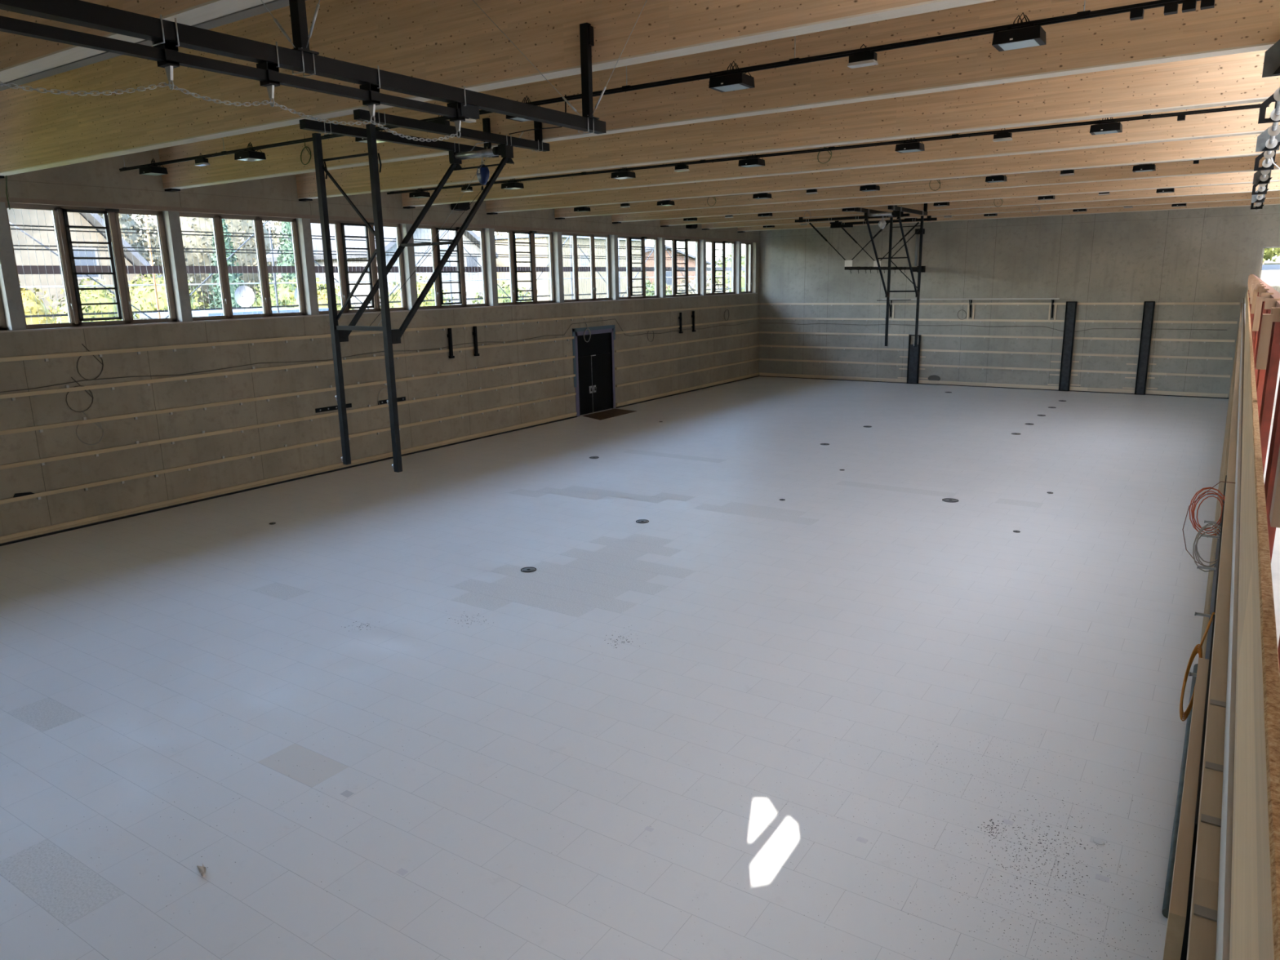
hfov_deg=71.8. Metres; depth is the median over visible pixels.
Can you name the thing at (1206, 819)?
clip
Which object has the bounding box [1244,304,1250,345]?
board
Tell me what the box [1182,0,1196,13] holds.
junction box
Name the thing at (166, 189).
pad
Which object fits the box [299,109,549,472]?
frame
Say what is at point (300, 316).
trim
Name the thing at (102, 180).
wall
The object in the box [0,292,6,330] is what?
window
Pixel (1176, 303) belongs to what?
batten
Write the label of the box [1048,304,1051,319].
upright lath
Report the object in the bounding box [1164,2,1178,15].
junction box
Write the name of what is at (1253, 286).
railing post
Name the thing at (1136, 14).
junction box
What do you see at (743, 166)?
diffuser
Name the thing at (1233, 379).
batten
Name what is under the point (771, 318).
batten
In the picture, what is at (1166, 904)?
pipe
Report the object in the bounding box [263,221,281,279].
bare tree
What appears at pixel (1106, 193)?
light
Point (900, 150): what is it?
diffuser
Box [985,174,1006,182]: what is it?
floodlight
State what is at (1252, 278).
railing post
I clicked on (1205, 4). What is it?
junction box
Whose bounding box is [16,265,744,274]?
girder
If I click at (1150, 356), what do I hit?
batten
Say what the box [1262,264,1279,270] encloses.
girder
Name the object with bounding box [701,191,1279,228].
roof beam
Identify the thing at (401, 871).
sticker
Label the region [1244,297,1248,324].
board
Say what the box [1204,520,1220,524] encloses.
rod
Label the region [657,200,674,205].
floodlight
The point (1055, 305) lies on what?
upright lath
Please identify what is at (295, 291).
satellite dish
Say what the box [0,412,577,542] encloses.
baseboard
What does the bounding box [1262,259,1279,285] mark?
house
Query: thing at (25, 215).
house
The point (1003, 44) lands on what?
diffuser
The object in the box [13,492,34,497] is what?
scrap patch
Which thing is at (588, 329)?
cable coil
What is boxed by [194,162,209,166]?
diffuser
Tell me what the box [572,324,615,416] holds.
door
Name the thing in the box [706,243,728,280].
frame
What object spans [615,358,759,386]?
batten
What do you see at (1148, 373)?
batten
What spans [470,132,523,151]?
cable
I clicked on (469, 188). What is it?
light
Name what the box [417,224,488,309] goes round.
window
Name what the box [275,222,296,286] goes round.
spruce tree
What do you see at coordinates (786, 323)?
cable
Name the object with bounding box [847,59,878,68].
diffuser
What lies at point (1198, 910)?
clip
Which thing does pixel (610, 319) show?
cable
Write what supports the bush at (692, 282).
on the ground
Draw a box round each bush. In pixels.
[18,280,64,324]
[47,277,139,323]
[128,273,211,311]
[250,273,297,307]
[278,277,356,310]
[317,289,328,307]
[379,273,454,307]
[471,280,532,303]
[645,279,680,296]
[666,278,730,294]
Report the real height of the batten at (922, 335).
0.148 m
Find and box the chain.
[0,81,457,142]
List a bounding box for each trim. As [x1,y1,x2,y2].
[0,196,757,242]
[0,293,757,333]
[0,375,759,546]
[759,375,1228,399]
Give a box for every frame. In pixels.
[8,222,154,319]
[144,214,273,318]
[267,221,368,312]
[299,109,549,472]
[388,230,449,296]
[446,230,511,305]
[516,235,571,302]
[569,235,619,299]
[617,238,653,297]
[666,248,695,293]
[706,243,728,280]
[728,243,745,292]
[854,203,927,346]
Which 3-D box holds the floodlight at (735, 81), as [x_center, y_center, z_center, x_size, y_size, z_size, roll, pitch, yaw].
[1.155,-5.104,11.119,0.470,0.324,0.352,7,15,33]
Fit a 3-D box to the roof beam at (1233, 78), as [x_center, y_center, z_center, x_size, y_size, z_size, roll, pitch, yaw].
[1.715,-7.116,16.962,26.420,1.680,0.262,7,15,33]
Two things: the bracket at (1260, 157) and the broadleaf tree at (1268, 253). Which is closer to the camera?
the bracket at (1260, 157)
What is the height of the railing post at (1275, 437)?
1.185 m
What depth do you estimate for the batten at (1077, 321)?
39.20 m
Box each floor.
[0,376,1228,959]
[1244,303,1279,646]
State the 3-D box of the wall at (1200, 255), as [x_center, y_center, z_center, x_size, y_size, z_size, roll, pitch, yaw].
[17.587,-8.971,41.198,27.170,9.350,0.450,7,15,33]
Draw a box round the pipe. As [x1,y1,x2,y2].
[1161,663,1197,918]
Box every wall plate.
[315,403,351,413]
[377,396,405,404]
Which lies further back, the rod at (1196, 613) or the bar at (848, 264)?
the bar at (848, 264)
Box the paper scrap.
[196,864,206,876]
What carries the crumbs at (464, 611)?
on the floor at (181, 619)
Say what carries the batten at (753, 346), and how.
attached to the wall at (102, 180)
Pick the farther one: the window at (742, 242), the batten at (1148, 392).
the window at (742, 242)
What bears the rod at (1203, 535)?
attached to the wall
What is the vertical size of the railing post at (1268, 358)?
1.185 m
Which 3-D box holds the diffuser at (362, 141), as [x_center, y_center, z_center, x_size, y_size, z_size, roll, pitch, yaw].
[-4.472,-5.673,14.807,0.350,0.008,0.310,7,15,33]
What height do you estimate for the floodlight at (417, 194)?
0.324 m
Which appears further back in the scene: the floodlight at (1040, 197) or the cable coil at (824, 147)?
the floodlight at (1040, 197)
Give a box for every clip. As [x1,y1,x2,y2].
[1193,903,1217,921]
[1200,813,1221,826]
[1204,761,1223,772]
[1209,698,1226,707]
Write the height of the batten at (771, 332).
0.148 m
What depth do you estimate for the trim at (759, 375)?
42.05 m
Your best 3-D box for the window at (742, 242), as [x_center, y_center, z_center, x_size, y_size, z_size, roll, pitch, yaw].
[5.530,-11.294,46.918,0.168,2.710,1.700,7,15,33]
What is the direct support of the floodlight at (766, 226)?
attached to the track
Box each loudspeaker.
[450,202,470,211]
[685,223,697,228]
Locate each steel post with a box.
[906,334,920,383]
[1058,301,1077,391]
[1134,301,1155,395]
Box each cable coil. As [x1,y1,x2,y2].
[66,377,93,412]
[76,343,103,380]
[76,410,103,444]
[300,142,311,164]
[583,322,591,342]
[817,146,831,163]
[928,179,940,191]
[1189,487,1225,535]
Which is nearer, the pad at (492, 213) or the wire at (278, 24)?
the wire at (278, 24)
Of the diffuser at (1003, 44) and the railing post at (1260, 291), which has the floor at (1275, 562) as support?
the railing post at (1260, 291)
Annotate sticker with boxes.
[340,790,353,797]
[395,867,408,875]
[644,826,654,831]
[856,836,867,843]
[1094,873,1110,882]
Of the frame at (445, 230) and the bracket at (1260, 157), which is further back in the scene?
the frame at (445, 230)
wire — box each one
[260,0,294,47]
[306,0,319,48]
[377,155,488,325]
[472,0,580,115]
[591,0,647,115]
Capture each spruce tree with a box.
[208,218,244,308]
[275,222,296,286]
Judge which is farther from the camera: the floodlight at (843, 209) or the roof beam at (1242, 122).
the floodlight at (843, 209)
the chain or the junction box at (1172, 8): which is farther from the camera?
the junction box at (1172, 8)
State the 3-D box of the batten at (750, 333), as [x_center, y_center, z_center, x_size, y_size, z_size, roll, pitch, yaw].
[2.755,-6.778,42.988,0.060,0.086,13.750,7,15,33]
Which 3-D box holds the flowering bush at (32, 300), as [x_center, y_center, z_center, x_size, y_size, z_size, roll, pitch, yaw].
[-19.236,-3.382,27.899,2.166,5.864,2.599,7,15,33]
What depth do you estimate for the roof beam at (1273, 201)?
37.11 m
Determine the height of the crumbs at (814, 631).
0.006 m
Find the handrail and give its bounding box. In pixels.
[1253,274,1279,307]
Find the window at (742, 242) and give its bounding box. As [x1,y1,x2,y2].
[741,241,751,293]
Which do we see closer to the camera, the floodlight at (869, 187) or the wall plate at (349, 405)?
the floodlight at (869, 187)
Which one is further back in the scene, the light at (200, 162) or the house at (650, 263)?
the house at (650, 263)
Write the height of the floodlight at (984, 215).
0.324 m
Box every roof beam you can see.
[0,0,274,83]
[0,0,995,176]
[158,0,1279,189]
[295,49,1279,199]
[401,102,1279,206]
[485,133,1279,213]
[554,153,1279,217]
[611,169,1279,222]
[660,181,1279,226]
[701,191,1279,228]
[737,198,1279,231]
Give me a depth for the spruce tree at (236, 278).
48.81 m
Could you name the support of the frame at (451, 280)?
on the ground
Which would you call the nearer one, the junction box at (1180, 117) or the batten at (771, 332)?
the junction box at (1180, 117)
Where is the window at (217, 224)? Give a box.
[178,211,305,320]
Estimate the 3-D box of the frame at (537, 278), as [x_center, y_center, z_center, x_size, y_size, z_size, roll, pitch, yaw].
[-4.072,-7.270,38.299,0.060,8.300,3.742,7,15,33]
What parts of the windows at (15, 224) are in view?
rod panel, rod panel, rod panel, screen rail, screen rail, screen rail, screen rail, screen rail, rod panel, rod panel, rod panel, rod panel, rod panel, rod panel, rod panel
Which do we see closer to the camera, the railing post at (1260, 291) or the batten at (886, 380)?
the railing post at (1260, 291)
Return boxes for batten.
[0,302,759,362]
[0,336,573,400]
[0,355,574,435]
[0,373,575,469]
[0,392,576,504]
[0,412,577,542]
[614,317,759,333]
[614,331,759,352]
[615,345,759,369]
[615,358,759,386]
[616,373,759,406]
[759,358,907,366]
[759,372,906,382]
[760,302,1066,306]
[760,317,1064,323]
[760,331,909,336]
[760,344,908,351]
[918,379,1058,390]
[919,364,1060,371]
[920,333,1062,339]
[920,349,1062,355]
[1069,386,1134,393]
[1071,369,1136,374]
[1072,353,1137,357]
[1074,337,1140,341]
[1075,320,1142,324]
[1077,302,1143,306]
[1145,390,1227,397]
[1147,372,1230,377]
[1149,355,1232,360]
[1151,338,1235,342]
[1153,320,1237,324]
[1155,302,1239,306]
[1196,396,1229,671]
[1201,359,1234,653]
[1201,377,1231,639]
[1202,340,1236,658]
[1216,322,1239,544]
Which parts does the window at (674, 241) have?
louvre frame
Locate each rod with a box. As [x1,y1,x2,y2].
[1188,671,1196,676]
[1194,612,1211,617]
[1196,564,1216,570]
[1200,533,1218,538]
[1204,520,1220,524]
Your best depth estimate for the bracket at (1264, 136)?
15.33 m
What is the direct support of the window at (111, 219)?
in the wall at (102, 180)
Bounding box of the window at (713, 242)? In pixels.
[706,240,734,295]
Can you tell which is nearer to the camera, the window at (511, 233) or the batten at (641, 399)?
the window at (511, 233)
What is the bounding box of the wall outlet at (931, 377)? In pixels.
[928,375,940,380]
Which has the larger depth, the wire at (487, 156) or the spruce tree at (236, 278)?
the spruce tree at (236, 278)
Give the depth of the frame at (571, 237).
39.60 m
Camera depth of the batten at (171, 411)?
23.36 m
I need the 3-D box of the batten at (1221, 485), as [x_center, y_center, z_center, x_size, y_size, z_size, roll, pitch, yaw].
[12.657,-1.516,18.953,0.050,0.070,43.300,7,15,33]
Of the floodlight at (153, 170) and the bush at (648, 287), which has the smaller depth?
the floodlight at (153, 170)
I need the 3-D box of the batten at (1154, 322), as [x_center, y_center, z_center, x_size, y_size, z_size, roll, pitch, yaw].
[23.480,-6.660,37.443,3.020,0.148,0.058,7,15,33]
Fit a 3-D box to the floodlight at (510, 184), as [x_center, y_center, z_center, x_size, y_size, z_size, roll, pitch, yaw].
[-3.273,-7.633,22.642,0.470,0.324,0.352,7,15,33]
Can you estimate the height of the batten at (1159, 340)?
0.148 m
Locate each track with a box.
[119,0,1200,171]
[386,103,1269,194]
[554,155,1258,208]
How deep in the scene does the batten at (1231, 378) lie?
14.44 m
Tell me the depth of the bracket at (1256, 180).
21.35 m
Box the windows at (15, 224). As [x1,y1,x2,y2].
[9,208,745,324]
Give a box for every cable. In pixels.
[0,319,753,392]
[5,175,10,209]
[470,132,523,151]
[508,94,566,134]
[786,323,1199,331]
[1182,480,1235,563]
[1271,157,1279,169]
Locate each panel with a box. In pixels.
[1179,475,1226,959]
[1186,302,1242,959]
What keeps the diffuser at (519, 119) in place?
attached to the floodlight at (511, 117)
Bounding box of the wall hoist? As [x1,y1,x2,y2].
[912,228,925,272]
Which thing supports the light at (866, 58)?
attached to the track at (1085, 14)
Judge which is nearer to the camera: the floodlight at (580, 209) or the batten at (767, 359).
the floodlight at (580, 209)
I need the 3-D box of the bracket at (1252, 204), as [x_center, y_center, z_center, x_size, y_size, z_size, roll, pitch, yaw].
[21.198,-9.513,30.326,0.380,0.420,0.080,7,15,33]
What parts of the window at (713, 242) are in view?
louvre frame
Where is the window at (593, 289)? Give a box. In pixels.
[561,231,610,302]
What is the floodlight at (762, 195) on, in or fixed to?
attached to the track at (1257, 155)
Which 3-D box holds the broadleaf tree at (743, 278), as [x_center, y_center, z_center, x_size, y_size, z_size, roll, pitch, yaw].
[12.276,-24.210,110.279,6.544,8.932,12.830,7,15,33]
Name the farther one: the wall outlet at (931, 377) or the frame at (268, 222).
the wall outlet at (931, 377)
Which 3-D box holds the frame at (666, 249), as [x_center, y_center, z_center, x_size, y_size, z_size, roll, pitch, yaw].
[2.113,-9.448,47.403,0.060,8.300,3.742,7,15,33]
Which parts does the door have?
transom panel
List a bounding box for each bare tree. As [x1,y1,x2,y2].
[97,213,163,275]
[137,215,281,308]
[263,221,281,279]
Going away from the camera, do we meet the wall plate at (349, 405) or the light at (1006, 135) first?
the light at (1006, 135)
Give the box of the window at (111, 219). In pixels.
[4,202,177,328]
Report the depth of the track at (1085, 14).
10.56 m
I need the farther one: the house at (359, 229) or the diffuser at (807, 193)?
the house at (359, 229)
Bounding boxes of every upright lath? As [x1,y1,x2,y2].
[892,304,894,318]
[966,304,969,319]
[972,304,974,319]
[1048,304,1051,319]
[1053,304,1057,319]
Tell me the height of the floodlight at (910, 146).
0.324 m
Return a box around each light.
[194,153,209,166]
[431,115,449,125]
[461,183,473,191]
[620,203,630,207]
[674,160,688,172]
[724,215,733,217]
[805,188,817,194]
[847,44,878,68]
[992,128,1012,142]
[1059,169,1074,176]
[1097,191,1109,195]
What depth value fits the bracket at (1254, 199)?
27.36 m
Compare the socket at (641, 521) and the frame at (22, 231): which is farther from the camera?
the frame at (22, 231)
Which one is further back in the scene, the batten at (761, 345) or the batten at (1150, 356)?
the batten at (761, 345)
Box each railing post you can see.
[1248,278,1255,305]
[1248,280,1258,315]
[1249,282,1261,324]
[1250,285,1266,344]
[1251,284,1263,334]
[1252,292,1273,384]
[1253,288,1269,362]
[1255,307,1279,472]
[1256,297,1279,417]
[1264,377,1279,561]
[1269,446,1279,669]
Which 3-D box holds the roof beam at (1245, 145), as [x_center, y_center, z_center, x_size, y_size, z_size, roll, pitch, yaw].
[5.817,-8.561,22.999,26.420,1.680,0.262,7,15,33]
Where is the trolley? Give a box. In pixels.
[830,224,853,228]
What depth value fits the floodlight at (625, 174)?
20.69 m
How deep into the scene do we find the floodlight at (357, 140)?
14.76 m
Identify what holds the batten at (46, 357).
attached to the wall at (102, 180)
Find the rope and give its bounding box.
[368,190,481,326]
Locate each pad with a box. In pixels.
[164,188,180,191]
[298,198,312,201]
[403,206,415,208]
[486,212,497,214]
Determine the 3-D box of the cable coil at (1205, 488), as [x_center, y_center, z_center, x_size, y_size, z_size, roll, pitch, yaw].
[3.668,0.206,5.702,0.218,0.298,0.169,7,15,33]
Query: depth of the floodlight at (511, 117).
12.97 m
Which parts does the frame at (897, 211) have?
leg, winch motor, lattice rod, leg, hanger plate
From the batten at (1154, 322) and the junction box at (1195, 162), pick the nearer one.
the junction box at (1195, 162)
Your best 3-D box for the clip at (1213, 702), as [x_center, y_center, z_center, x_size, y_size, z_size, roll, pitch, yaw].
[1.876,0.746,2.869,0.047,0.049,0.035,7,15,33]
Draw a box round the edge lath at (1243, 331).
[1237,297,1244,611]
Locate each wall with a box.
[0,148,759,543]
[758,204,1279,397]
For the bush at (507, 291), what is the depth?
49.23 m
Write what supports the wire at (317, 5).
hanging from the roof beam at (20, 55)
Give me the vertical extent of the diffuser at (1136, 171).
0.008 m
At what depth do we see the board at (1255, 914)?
1.67 m
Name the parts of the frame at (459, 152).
leg, lattice rod, leg, winch motor, hanger plate, hanger plate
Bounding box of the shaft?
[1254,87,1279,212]
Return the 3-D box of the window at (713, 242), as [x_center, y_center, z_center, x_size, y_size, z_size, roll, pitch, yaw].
[4.004,-10.736,44.582,0.270,2.710,3.490,7,15,33]
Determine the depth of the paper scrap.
8.28 m
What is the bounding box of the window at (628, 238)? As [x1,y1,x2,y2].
[617,235,657,299]
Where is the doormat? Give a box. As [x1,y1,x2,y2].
[582,408,636,420]
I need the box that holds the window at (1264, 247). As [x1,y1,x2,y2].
[1258,246,1279,287]
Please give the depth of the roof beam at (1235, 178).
28.57 m
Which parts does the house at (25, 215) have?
pane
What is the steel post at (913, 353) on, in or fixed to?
on the floor at (181, 619)
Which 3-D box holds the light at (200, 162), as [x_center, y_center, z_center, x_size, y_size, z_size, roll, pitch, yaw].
[-8.687,-6.354,17.508,0.320,0.231,0.150,7,15,33]
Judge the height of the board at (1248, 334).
0.458 m
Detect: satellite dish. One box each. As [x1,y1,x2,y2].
[234,284,254,311]
[294,287,298,302]
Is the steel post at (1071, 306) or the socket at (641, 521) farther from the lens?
the steel post at (1071, 306)
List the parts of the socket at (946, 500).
socket lid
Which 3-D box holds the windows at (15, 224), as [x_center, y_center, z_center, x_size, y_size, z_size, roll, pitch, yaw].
[-5.333,-8.046,33.003,0.042,3.600,41.200,7,15,33]
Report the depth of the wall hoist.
42.97 m
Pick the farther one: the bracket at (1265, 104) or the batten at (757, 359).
the batten at (757, 359)
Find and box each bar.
[808,221,921,273]
[881,297,1059,318]
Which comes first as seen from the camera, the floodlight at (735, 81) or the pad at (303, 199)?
the floodlight at (735, 81)
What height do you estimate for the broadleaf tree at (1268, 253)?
8.790 m
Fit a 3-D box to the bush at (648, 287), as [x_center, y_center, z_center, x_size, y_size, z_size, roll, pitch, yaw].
[0.575,-14.404,77.548,5.084,6.282,13.926,7,15,33]
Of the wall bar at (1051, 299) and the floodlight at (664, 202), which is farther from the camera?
the wall bar at (1051, 299)
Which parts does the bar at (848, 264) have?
telescopic rod, gusset plate, telescopic rod, telescopic rod, gusset plate, telescopic rod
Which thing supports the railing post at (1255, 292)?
on the floor at (1275, 562)
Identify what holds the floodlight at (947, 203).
attached to the track
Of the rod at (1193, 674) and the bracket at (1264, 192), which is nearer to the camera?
the rod at (1193, 674)
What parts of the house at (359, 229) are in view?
pane, pane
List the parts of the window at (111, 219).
louvre frame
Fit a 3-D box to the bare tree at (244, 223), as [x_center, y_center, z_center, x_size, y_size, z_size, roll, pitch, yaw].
[-29.659,-14.750,62.244,5.620,13.236,11.026,6,15,30]
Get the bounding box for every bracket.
[447,328,454,358]
[472,326,479,355]
[678,312,683,333]
[691,311,695,332]
[1250,190,1266,203]
[1250,202,1264,209]
[1251,183,1268,195]
[1252,169,1272,184]
[1253,150,1276,170]
[1255,124,1279,151]
[1257,93,1279,124]
[1262,39,1279,77]
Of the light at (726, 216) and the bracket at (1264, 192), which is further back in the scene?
the light at (726, 216)
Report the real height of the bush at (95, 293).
5.882 m
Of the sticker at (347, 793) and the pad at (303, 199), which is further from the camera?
the pad at (303, 199)
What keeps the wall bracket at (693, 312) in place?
attached to the wall at (102, 180)
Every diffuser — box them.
[142,173,165,175]
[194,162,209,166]
[238,158,262,161]
[359,140,385,142]
[461,189,473,191]
[510,117,531,121]
[614,177,631,179]
[674,168,688,172]
[713,84,749,91]
[741,164,761,167]
[805,191,817,194]
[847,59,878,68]
[898,149,919,152]
[992,137,1012,142]
[998,39,1039,50]
[1059,173,1074,176]
[1093,130,1118,134]
[1135,169,1152,172]
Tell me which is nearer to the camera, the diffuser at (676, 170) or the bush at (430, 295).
the diffuser at (676, 170)
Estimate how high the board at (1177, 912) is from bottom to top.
0.160 m
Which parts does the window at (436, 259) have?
louvre frame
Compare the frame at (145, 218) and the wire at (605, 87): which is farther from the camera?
the frame at (145, 218)
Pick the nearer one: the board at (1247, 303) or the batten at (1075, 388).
the board at (1247, 303)
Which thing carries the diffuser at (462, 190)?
attached to the light at (469, 188)
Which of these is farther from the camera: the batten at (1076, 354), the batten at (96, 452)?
the batten at (1076, 354)
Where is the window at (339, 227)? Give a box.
[310,218,406,314]
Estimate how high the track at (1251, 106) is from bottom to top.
1.505 m
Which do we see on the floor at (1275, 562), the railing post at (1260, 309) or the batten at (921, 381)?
the railing post at (1260, 309)
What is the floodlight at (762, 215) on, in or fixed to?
attached to the track
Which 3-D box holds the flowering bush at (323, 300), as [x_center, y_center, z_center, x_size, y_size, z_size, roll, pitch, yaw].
[-13.879,-5.673,38.534,1.760,5.438,1.967,7,15,33]
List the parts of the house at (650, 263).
pane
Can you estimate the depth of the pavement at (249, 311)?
33.99 m
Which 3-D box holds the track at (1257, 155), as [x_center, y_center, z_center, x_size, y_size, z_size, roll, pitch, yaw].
[5.492,-9.210,25.492,20.600,1.505,0.056,7,15,33]
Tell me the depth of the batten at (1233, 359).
11.94 m
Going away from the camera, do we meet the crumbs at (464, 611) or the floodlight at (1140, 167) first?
the crumbs at (464, 611)
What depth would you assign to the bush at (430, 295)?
44.62 m
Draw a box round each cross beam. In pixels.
[795,211,909,222]
[831,215,937,225]
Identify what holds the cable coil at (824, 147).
hanging from the roof beam at (1242, 122)
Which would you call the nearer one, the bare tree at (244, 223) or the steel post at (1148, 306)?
the steel post at (1148, 306)
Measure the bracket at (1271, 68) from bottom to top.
0.420 m
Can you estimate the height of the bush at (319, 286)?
5.829 m
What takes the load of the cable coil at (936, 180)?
hanging from the roof beam at (1241, 164)
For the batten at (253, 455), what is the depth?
23.54 m
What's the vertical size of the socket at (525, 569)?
0.012 m
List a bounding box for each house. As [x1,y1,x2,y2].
[7,208,164,318]
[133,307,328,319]
[266,222,498,309]
[479,234,646,301]
[644,244,711,290]
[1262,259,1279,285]
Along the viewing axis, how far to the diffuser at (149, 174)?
18.49 m
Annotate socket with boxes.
[520,567,536,572]
[635,519,648,523]
[942,497,958,502]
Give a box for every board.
[0,0,306,91]
[1163,657,1208,959]
[1229,400,1279,959]
[1240,338,1257,478]
[1243,315,1252,380]
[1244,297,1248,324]
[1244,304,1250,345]
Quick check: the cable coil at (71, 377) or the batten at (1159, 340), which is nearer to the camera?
the cable coil at (71, 377)
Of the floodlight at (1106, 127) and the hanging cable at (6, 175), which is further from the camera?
the hanging cable at (6, 175)
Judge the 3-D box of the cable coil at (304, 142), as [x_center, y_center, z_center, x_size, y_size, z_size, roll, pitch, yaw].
[-6.843,-6.776,18.086,0.316,0.631,0.074,7,15,33]
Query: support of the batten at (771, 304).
attached to the wall at (1200, 255)
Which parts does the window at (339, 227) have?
louvre frame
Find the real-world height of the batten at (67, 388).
0.210 m
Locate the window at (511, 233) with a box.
[494,228,555,305]
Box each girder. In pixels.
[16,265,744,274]
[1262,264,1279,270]
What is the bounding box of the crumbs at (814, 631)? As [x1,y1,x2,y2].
[327,631,1177,959]
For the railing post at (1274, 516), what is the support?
on the floor at (1275, 562)
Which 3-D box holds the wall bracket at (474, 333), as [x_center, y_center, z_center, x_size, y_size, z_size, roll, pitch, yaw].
[-5.644,-4.765,30.339,0.170,1.010,0.160,7,15,33]
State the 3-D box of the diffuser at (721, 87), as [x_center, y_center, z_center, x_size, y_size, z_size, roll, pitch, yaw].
[1.158,-4.950,11.154,0.350,0.008,0.310,7,15,33]
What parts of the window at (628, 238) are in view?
louvre frame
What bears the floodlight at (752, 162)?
attached to the track at (1251, 106)
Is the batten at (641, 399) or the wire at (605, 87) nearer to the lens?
the wire at (605, 87)
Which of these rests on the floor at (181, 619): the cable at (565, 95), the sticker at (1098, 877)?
the sticker at (1098, 877)
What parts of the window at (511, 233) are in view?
louvre frame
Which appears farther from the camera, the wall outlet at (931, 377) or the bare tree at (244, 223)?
the bare tree at (244, 223)
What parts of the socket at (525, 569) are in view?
socket lid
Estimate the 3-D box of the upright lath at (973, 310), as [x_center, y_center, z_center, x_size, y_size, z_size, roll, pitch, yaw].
[15.930,-8.033,42.239,0.070,0.680,0.050,7,15,33]
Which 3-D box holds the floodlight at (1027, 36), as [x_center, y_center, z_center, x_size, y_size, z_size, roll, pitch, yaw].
[3.991,-4.740,9.279,0.470,0.324,0.352,7,15,33]
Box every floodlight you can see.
[139,158,168,175]
[234,142,266,161]
[355,123,386,142]
[408,187,430,198]
[501,177,524,189]
[506,95,540,121]
[573,206,591,212]
[610,167,635,179]
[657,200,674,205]
[683,217,697,221]
[708,61,755,92]
[737,154,764,167]
[752,192,771,199]
[757,213,772,217]
[762,225,774,227]
[841,207,854,211]
[859,184,879,191]
[894,137,924,153]
[933,201,949,206]
[983,213,997,216]
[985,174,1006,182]
[991,12,1046,51]
[1037,195,1054,199]
[1072,208,1087,212]
[1089,117,1122,135]
[1132,163,1155,172]
[1155,187,1174,193]
[1171,203,1186,206]
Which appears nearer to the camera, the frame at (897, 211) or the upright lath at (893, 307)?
the frame at (897, 211)
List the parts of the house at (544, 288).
pane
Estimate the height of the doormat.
0.010 m
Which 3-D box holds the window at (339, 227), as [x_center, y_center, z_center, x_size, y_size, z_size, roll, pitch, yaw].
[-8.368,-6.380,26.375,0.270,2.710,3.490,7,15,33]
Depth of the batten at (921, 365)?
42.28 m
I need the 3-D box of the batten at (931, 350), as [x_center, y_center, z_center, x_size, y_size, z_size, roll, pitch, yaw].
[16.630,-6.090,42.234,6.430,0.148,0.058,7,15,33]
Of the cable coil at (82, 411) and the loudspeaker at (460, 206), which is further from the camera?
the loudspeaker at (460, 206)
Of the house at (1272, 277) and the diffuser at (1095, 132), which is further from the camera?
the house at (1272, 277)
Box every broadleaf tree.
[706,252,745,292]
[1260,248,1279,279]
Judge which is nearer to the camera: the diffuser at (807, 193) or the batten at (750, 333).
the diffuser at (807, 193)
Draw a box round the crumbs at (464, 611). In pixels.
[6,611,486,937]
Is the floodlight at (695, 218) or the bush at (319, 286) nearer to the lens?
the floodlight at (695, 218)
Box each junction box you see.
[1129,8,1144,20]
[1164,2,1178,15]
[1177,115,1185,120]
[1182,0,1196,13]
[1193,160,1199,164]
[1200,0,1214,9]
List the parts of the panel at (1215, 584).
cable coil, cable coil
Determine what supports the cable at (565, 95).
attached to the roof beam at (1111, 42)
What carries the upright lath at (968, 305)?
attached to the wall at (1200, 255)
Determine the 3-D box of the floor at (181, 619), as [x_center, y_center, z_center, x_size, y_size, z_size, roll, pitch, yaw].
[2.755,0.219,23.693,31.000,0.301,49.400,7,15,33]
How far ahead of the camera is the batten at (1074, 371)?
39.64 m
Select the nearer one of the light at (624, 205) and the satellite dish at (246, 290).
the light at (624, 205)
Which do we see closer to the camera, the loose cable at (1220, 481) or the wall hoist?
the loose cable at (1220, 481)
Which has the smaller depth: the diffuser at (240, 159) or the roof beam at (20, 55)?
the roof beam at (20, 55)
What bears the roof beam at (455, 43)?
attached to the ceiling
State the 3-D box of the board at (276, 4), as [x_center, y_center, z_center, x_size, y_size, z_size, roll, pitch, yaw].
[-7.731,-4.667,10.462,18.220,0.140,0.135,7,15,33]
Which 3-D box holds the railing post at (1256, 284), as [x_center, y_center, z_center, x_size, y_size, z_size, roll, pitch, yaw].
[8.703,-2.169,12.510,0.105,1.185,0.120,7,15,33]
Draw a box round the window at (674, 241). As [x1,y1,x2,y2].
[665,237,698,297]
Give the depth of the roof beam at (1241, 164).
25.37 m

